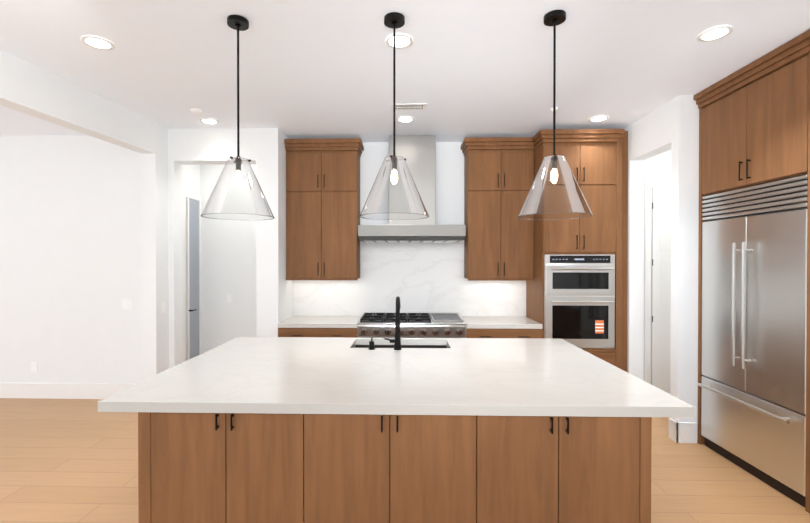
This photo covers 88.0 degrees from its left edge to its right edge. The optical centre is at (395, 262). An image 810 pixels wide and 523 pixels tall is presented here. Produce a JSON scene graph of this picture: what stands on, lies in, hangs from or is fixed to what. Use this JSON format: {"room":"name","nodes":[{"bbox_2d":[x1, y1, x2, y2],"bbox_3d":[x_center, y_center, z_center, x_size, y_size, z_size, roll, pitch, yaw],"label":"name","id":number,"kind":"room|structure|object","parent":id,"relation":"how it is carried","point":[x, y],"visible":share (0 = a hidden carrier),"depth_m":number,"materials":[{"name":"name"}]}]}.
{"room":"kitchen","nodes":[
{"label":"kitchen","id":0,"kind":"room"},
{"bbox_2d":[0,49,171,383],"bbox_3d":[-2.897,0.072,2.006,0.692,3.050,5.650,0,0,1],"label":"wall","id":1,"kind":"structure","parent":0,"point":[90,227],"depth_m":4.85,"materials":[{"name":"paint"}]},
{"bbox_2d":[31,362,37,371],"bbox_3d":[-4.197,1.213,4.869,0.075,0.120,0.008,0,0,1],"label":"electrical outlet","id":2,"kind":"object","parent":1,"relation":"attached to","point":[33,366],"visible":1,"depth_m":4.87,"materials":[{"name":"white plastic"}]},
{"bbox_2d":[0,383,134,398],"bbox_3d":[-5.817,1.486,4.911,6.340,0.180,0.019,0,0,1],"label":"baseboard","id":3,"kind":"structure","parent":1,"relation":"attached to","point":[7,390],"depth_m":4.85,"materials":[{"name":"white paint"}]},
{"bbox_2d":[122,299,131,309],"bbox_3d":[-3.097,0.481,4.835,0.120,0.120,0.009,0,0,1],"label":"light switch","id":4,"kind":"object","parent":1,"relation":"attached to","point":[126,304],"visible":1,"depth_m":4.83,"materials":[{"name":"white plastic"}]},
{"bbox_2d":[161,301,165,312],"bbox_3d":[-2.500,0.478,4.515,0.009,0.120,0.080,0,0,1],"label":"light switch","id":5,"kind":"object","parent":1,"relation":"attached to","point":[163,306],"visible":1,"depth_m":4.51,"materials":[{"name":"white plastic"}]},
{"bbox_2d":[168,128,283,366],"bbox_3d":[-1.881,0.052,4.696,1.200,3.050,0.220,0,0,1],"label":"wall","id":6,"kind":"structure","parent":0,"point":[244,260],"depth_m":4.74,"materials":[{"name":"paint"}]},
{"bbox_2d":[183,190,201,361],"bbox_3d":[-2.671,0.321,5.581,0.087,2.500,0.485,0,0,1],"label":"hall door","id":7,"kind":"structure","parent":6,"relation":"in","point":[192,276],"depth_m":5.59,"materials":[{"name":"grey"}]},
{"bbox_2d":[227,294,231,302],"bbox_3d":[-2.302,0.499,5.815,0.075,0.120,0.009,0,0,1],"label":"light switch","id":8,"kind":"object","parent":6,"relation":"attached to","point":[229,298],"visible":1,"depth_m":5.81,"materials":[{"name":"white plastic"}]},
{"bbox_2d":[284,135,292,319],"bbox_3d":[-1.395,0.050,4.993,0.245,3.050,0.360,0,0,1],"label":"wall","id":9,"kind":"structure","parent":0,"point":[288,284],"depth_m":4.86,"materials":[{"name":"paint"}]},
{"bbox_2d":[0,393,809,522],"bbox_3d":[-2.446,1.643,2.581,13.200,0.100,6.800,0,0,1],"label":"floor","id":10,"kind":"structure","parent":0,"point":[68,460],"depth_m":3.13,"materials":[{"name":"brown wood"}]},
{"bbox_2d":[278,316,361,337],"bbox_3d":[-0.840,1.116,4.844,0.868,0.920,0.651,0,0,1],"label":"base cabinet","id":11,"kind":"object","parent":10,"relation":"on","point":[319,326],"visible":0.35,"depth_m":4.55,"materials":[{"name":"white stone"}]},
{"bbox_2d":[130,409,657,522],"bbox_3d":[-0.002,1.156,2.849,2.477,0.870,1.702,0,0,1],"label":"kitchen island","id":12,"kind":"object","parent":10,"relation":"on","point":[357,430],"depth_m":2.02,"materials":[{"name":"brown wood"}]},
{"bbox_2d":[98,345,694,416],"bbox_3d":[-0.005,0.697,2.643,2.856,0.050,1.276,0,0,1],"label":"island countertop","id":13,"kind":"structure","parent":12,"relation":"on","point":[224,376],"depth_m":2.32,"materials":[{"name":"white stone"}]},
{"bbox_2d":[368,337,374,349],"bbox_3d":[-0.183,0.625,3.245,0.051,0.084,0.081,0,0,1],"label":"soap dispenser","id":14,"kind":"object","parent":13,"relation":"on","point":[371,344],"visible":1,"depth_m":3.22,"materials":[{"name":"black metal"}]},
{"bbox_2d":[384,296,401,349],"bbox_3d":[-0.019,0.466,3.317,0.137,0.401,0.244,0,0,1],"label":"faucet","id":15,"kind":"object","parent":13,"relation":"on","point":[396,341],"visible":1,"depth_m":3.21,"materials":[{"name":"black metal"}]},
{"bbox_2d":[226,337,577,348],"bbox_3d":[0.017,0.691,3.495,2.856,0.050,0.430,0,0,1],"label":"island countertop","id":16,"kind":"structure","parent":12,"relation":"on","point":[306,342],"depth_m":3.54,"materials":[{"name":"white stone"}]},
{"bbox_2d":[354,341,449,348],"bbox_3d":[0.043,0.821,3.461,0.814,0.234,0.384,0,0,1],"label":"sink","id":17,"kind":"object","parent":16,"relation":"in","point":[357,344],"depth_m":3.64,"materials":[{"name":"silver metal"}]},
{"bbox_2d":[357,312,465,337],"bbox_3d":[0.181,1.093,4.789,1.170,0.968,0.707,0,0,1],"label":"range","id":18,"kind":"object","parent":10,"relation":"on","point":[415,325],"visible":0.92,"depth_m":4.51,"materials":[{"name":"silver metal"}]},
{"bbox_2d":[460,316,541,337],"bbox_3d":[1.174,1.117,4.791,0.810,0.920,0.651,0,0,1],"label":"base cabinet","id":19,"kind":"object","parent":10,"relation":"on","point":[501,327],"visible":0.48,"depth_m":4.50,"materials":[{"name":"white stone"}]},
{"bbox_2d":[526,129,627,371],"bbox_3d":[2.022,0.079,4.736,0.973,2.995,0.703,0,0,1],"label":"tall cabinet","id":20,"kind":"object","parent":10,"relation":"on","point":[577,291],"visible":0.83,"depth_m":4.46,"materials":[{"name":"brown wood"}]},
{"bbox_2d":[694,29,809,512],"bbox_3d":[2.977,0.066,3.122,0.778,3.046,1.086,0,0,1],"label":"tall cabinet","id":21,"kind":"object","parent":10,"relation":"on","point":[754,122],"visible":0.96,"depth_m":3.03,"materials":[{"name":"brown wood"}]},
{"bbox_2d":[698,174,807,506],"bbox_3d":[2.969,0.506,3.155,0.792,2.165,0.956,0,0,1],"label":"refrigerator","id":22,"kind":"object","parent":10,"relation":"on","point":[754,319],"visible":0.85,"depth_m":3.05,"materials":[{"name":"silver metal"}]},
{"bbox_2d":[0,0,809,142],"bbox_3d":[-2.446,-1.507,2.558,13.200,0.100,6.800,0,0,1],"label":"ceiling","id":23,"kind":"structure","parent":0,"point":[315,69],"depth_m":3.00,"materials":[{"name":"paint"}]},
{"bbox_2d":[81,35,114,49],"bbox_3d":[-1.970,-1.453,2.776,0.184,0.009,0.184,0,0,1],"label":"recessed light","id":24,"kind":"object","parent":23,"relation":"in","point":[97,42],"visible":1,"depth_m":2.77,"materials":[{"name":"white paint"}]},
{"bbox_2d":[190,108,203,114],"bbox_3d":[-1.907,-1.451,4.035,0.124,0.030,0.124,0,0,1],"label":"smoke detector","id":25,"kind":"object","parent":23,"relation":"attached to","point":[196,111],"visible":1,"depth_m":4.00,"materials":[{"name":"white plastic"}]},
{"bbox_2d":[200,118,218,123],"bbox_3d":[-1.929,-1.464,4.346,0.184,0.009,0.184,0,0,1],"label":"recessed light","id":26,"kind":"object","parent":23,"relation":"in","point":[208,120],"visible":1,"depth_m":4.34,"materials":[{"name":"white paint"}]},
{"bbox_2d":[200,15,273,220],"bbox_3d":[-0.947,-0.864,2.524,0.418,1.182,0.418,0,0,1],"label":"pendant light","id":27,"kind":"object","parent":23,"relation":"hanging from","point":[214,203],"visible":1,"depth_m":2.47,"materials":[{"name":"clear glass"}]},
{"bbox_2d":[359,12,428,219],"bbox_3d":[-0.007,-0.864,2.499,0.418,1.182,0.418,0,0,1],"label":"pendant light","id":28,"kind":"object","parent":23,"relation":"hanging from","point":[394,20],"visible":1,"depth_m":2.43,"materials":[{"name":"clear glass"}]},
{"bbox_2d":[385,33,412,48],"bbox_3d":[0.025,-1.453,2.754,0.184,0.009,0.184,0,0,1],"label":"recessed light","id":29,"kind":"object","parent":23,"relation":"in","point":[402,41],"visible":0.96,"depth_m":2.75,"materials":[{"name":"white paint"}]},
{"bbox_2d":[396,116,413,122],"bbox_3d":[0.100,-1.464,4.293,0.184,0.009,0.184,0,0,1],"label":"recessed light","id":30,"kind":"object","parent":23,"relation":"in","point":[405,119],"visible":0.98,"depth_m":4.29,"materials":[{"name":"white paint"}]},
{"bbox_2d":[391,103,426,109],"bbox_3d":[0.128,-1.460,3.932,0.330,0.012,0.150,0,0,1],"label":"ceiling vent","id":31,"kind":"object","parent":23,"relation":"in","point":[416,106],"visible":0.92,"depth_m":3.91,"materials":[{"name":"white metal"}]},
{"bbox_2d":[517,10,592,219],"bbox_3d":[0.938,-0.864,2.475,0.418,1.182,0.418,0,0,1],"label":"pendant light","id":32,"kind":"object","parent":23,"relation":"hanging from","point":[577,199],"visible":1,"depth_m":2.42,"materials":[{"name":"clear glass"}]},
{"bbox_2d":[589,115,608,121],"bbox_3d":[2.070,-1.464,4.272,0.184,0.009,0.184,0,0,1],"label":"recessed light","id":33,"kind":"object","parent":23,"relation":"in","point":[598,118],"visible":0.98,"depth_m":4.25,"materials":[{"name":"white paint"}]},
{"bbox_2d":[697,25,733,41],"bbox_3d":[2.028,-1.452,2.662,0.184,0.009,0.184,0,0,1],"label":"recessed light","id":34,"kind":"object","parent":23,"relation":"in","point":[715,33],"visible":1,"depth_m":2.65,"materials":[{"name":"white paint"}]},
{"bbox_2d":[360,142,463,277],"bbox_3d":[1.454,0.049,5.194,5.440,3.050,0.150,0,0,1],"label":"wall","id":35,"kind":"structure","parent":0,"point":[449,155],"depth_m":5.14,"materials":[{"name":"paint"}]},
{"bbox_2d":[284,138,363,279],"bbox_3d":[-0.830,-0.608,4.977,0.877,1.623,0.359,0,0,1],"label":"upper cabinet","id":36,"kind":"object","parent":35,"relation":"attached to","point":[322,204],"visible":1,"depth_m":4.84,"materials":[{"name":"brown wood"}]},
{"bbox_2d":[293,240,525,315],"bbox_3d":[0.161,0.113,5.146,2.853,1.079,0.013,0,0,1],"label":"backsplash","id":37,"kind":"structure","parent":35,"relation":"attached to","point":[421,277],"depth_m":5.14,"materials":[{"name":"white stone"}]},
{"bbox_2d":[325,285,330,294],"bbox_3d":[-0.828,0.339,5.162,0.072,0.120,0.008,0,0,1],"label":"outlet","id":38,"kind":"object","parent":37,"relation":"attached to","point":[327,289],"visible":1,"depth_m":5.16,"materials":[{"name":"white plastic"}]},
{"bbox_2d":[358,135,465,242],"bbox_3d":[0.183,-0.855,4.839,1.171,1.231,0.578,0,0,1],"label":"range hood","id":39,"kind":"object","parent":35,"relation":"attached to","point":[418,152],"visible":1,"depth_m":4.84,"materials":[{"name":"silver metal"}]},
{"bbox_2d":[461,137,533,280],"bbox_3d":[1.185,-0.608,4.925,0.795,1.623,0.359,0,0,1],"label":"upper cabinet","id":40,"kind":"object","parent":35,"relation":"attached to","point":[498,183],"visible":0.9,"depth_m":4.79,"materials":[{"name":"brown wood"}]},
{"bbox_2d":[624,95,698,422],"bbox_3d":[2.578,0.055,4.375,0.150,3.050,1.390,0,0,1],"label":"wall","id":41,"kind":"structure","parent":0,"point":[663,145],"depth_m":3.75,"materials":[{"name":"paint"}]},
{"bbox_2d":[644,181,670,392],"bbox_3d":[3.490,0.295,5.022,0.960,2.560,0.085,0,0,1],"label":"pantry door","id":42,"kind":"structure","parent":41,"relation":"in","point":[657,292],"depth_m":5.04,"materials":[{"name":"white paint"}]},
{"bbox_2d":[696,153,698,438],"bbox_3d":[3.016,0.059,3.743,0.720,3.050,0.150,0,0,1],"label":"wall","id":43,"kind":"structure","parent":0,"point":[697,154],"depth_m":3.68,"materials":[{"name":"paint"}]}
]}

